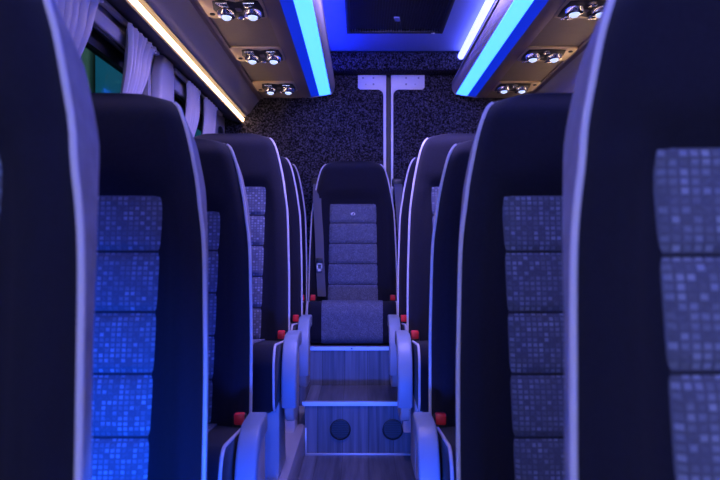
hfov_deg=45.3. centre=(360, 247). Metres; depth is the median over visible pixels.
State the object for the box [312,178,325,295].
belt
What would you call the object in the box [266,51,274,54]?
switch
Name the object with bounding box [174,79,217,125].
window blind
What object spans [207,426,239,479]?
seat cushion
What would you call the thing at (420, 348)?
seat cushion
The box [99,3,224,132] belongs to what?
wall
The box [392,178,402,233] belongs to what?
belt
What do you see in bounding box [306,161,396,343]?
seat
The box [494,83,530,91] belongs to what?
bulbs
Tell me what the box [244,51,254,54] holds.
switch
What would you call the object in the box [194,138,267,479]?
seat
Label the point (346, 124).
door
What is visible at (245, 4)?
switch
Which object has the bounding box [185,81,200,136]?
curtain
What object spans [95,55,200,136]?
wall
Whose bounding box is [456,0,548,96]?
strip light
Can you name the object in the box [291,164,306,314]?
seat
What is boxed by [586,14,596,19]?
switch
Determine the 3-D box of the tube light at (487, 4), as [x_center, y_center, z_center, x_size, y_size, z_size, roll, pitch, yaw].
[0.566,-1.086,0.955,0.036,0.035,7.870,0,0,0]
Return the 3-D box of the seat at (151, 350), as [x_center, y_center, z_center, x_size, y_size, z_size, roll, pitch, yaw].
[-0.506,0.296,1.484,0.531,1.207,0.628,0,0,0]
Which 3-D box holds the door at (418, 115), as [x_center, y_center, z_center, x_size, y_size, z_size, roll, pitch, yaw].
[0.674,-0.110,5.085,1.000,2.020,0.050,0,0,0]
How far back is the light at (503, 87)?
4.59 m
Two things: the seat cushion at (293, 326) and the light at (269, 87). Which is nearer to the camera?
the seat cushion at (293, 326)
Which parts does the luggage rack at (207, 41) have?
led strip, sloping panel, edge trim, vinyl panel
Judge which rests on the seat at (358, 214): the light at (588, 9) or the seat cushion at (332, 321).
the seat cushion at (332, 321)
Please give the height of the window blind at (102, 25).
0.058 m
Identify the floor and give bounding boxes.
[277,406,304,479]
[298,455,415,479]
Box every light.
[198,0,267,20]
[230,46,285,63]
[252,81,297,94]
[280,0,329,96]
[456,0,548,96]
[458,0,494,58]
[492,81,540,93]
[517,46,577,62]
[554,0,606,19]
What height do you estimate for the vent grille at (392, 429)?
0.078 m
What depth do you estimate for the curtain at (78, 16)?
2.28 m
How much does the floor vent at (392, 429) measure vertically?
0.092 m
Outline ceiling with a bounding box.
[322,0,495,55]
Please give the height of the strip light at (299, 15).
0.028 m
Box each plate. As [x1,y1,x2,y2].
[358,75,385,169]
[391,75,424,197]
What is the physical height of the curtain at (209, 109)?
0.870 m
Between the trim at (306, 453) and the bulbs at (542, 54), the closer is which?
the trim at (306, 453)
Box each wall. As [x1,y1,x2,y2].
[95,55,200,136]
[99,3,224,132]
[386,75,389,182]
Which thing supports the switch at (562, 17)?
attached to the light at (588, 9)
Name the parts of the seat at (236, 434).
cushion panel, panel, backrest, panel, armrest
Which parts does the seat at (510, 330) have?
panel, panel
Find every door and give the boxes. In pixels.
[225,75,382,300]
[390,75,505,264]
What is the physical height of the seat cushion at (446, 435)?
0.218 m
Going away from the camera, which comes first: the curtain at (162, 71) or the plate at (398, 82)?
the curtain at (162, 71)
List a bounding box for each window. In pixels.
[85,0,159,95]
[174,68,222,132]
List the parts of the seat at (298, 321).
backrest, leg, armrest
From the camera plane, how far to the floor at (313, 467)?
3.52 m
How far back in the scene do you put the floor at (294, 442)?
3.38 m
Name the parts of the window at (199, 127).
curtain rail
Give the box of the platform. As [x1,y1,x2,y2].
[299,343,390,405]
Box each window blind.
[92,9,125,54]
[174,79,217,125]
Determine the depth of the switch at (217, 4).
3.04 m
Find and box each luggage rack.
[106,0,334,122]
[452,0,598,97]
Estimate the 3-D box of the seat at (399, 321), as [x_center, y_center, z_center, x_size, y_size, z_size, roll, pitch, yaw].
[0.384,0.167,3.794,0.531,1.207,0.628,0,0,0]
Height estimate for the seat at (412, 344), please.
1.207 m
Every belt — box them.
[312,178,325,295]
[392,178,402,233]
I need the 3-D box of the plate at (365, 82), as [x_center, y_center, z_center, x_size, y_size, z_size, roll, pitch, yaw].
[0.065,-0.341,5.050,0.165,1.382,0.019,0,0,0]
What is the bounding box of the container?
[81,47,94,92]
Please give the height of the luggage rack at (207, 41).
0.388 m
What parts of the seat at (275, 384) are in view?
backrest, panel, cushion panel, leg, armrest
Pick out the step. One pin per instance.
(366, 423)
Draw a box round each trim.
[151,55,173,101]
[302,401,397,405]
[305,428,410,455]
[310,346,388,349]
[330,51,464,74]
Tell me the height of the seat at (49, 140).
1.207 m
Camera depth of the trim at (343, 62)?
4.90 m
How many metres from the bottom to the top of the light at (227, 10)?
0.044 m
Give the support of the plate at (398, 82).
attached to the door at (418, 115)
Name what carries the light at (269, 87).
attached to the luggage rack at (207, 41)
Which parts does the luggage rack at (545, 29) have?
vinyl panel, edge trim, sloping panel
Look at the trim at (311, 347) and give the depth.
4.21 m
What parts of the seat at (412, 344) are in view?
armrest, leg, panel, backrest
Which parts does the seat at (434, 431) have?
armrest, backrest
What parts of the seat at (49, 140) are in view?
panel, panel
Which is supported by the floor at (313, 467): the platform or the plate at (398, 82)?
the platform
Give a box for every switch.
[215,2,228,7]
[243,2,253,7]
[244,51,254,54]
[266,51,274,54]
[561,16,572,19]
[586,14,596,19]
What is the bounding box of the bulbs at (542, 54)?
[520,49,565,60]
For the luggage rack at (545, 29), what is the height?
0.388 m
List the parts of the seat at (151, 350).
panel, panel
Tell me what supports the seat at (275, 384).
on the floor at (294, 442)
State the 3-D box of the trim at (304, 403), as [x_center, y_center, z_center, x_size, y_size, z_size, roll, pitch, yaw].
[0.024,0.676,3.757,0.557,0.018,0.026,0,0,0]
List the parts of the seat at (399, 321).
armrest, leg, backrest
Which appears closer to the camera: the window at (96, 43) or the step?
the window at (96, 43)
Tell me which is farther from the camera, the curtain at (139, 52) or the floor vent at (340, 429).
the floor vent at (340, 429)
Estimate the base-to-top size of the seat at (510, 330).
1.207 m
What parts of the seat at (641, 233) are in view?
panel, panel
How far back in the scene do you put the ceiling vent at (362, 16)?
4.11 m
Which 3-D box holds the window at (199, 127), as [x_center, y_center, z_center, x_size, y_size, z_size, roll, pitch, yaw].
[-0.802,-0.295,4.135,0.085,0.890,1.230,0,0,0]
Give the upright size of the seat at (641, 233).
1.207 m
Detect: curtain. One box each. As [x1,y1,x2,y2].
[55,0,103,56]
[120,22,156,93]
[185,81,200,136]
[201,97,217,134]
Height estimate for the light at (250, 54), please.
0.044 m
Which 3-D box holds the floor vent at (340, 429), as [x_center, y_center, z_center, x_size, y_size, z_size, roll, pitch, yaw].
[-0.090,0.788,3.746,0.092,0.092,0.006,0,0,0]
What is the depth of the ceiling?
4.57 m
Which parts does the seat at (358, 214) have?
cushion panel, panel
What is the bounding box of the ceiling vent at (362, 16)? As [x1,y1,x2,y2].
[345,0,454,33]
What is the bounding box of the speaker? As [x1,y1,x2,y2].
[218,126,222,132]
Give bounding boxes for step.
[305,385,410,452]
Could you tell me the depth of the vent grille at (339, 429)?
3.75 m
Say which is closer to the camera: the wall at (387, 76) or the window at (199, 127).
the window at (199, 127)
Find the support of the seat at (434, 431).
on the floor at (313, 467)
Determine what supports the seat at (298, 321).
on the floor at (294, 442)
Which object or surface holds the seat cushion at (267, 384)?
on the seat at (275, 384)
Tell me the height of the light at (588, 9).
0.044 m
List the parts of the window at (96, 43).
curtain rail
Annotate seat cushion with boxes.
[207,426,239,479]
[252,340,282,411]
[290,323,297,329]
[308,301,395,342]
[412,340,428,411]
[437,426,455,479]
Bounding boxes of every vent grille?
[331,421,348,437]
[384,421,401,437]
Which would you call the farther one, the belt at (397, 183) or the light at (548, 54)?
the belt at (397, 183)
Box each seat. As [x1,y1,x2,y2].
[0,0,98,479]
[90,93,208,479]
[194,133,301,479]
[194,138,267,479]
[279,156,311,432]
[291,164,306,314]
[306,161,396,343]
[387,157,417,432]
[395,133,475,477]
[413,140,473,479]
[456,93,572,479]
[562,0,719,479]
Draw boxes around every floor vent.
[330,419,350,439]
[382,419,402,439]

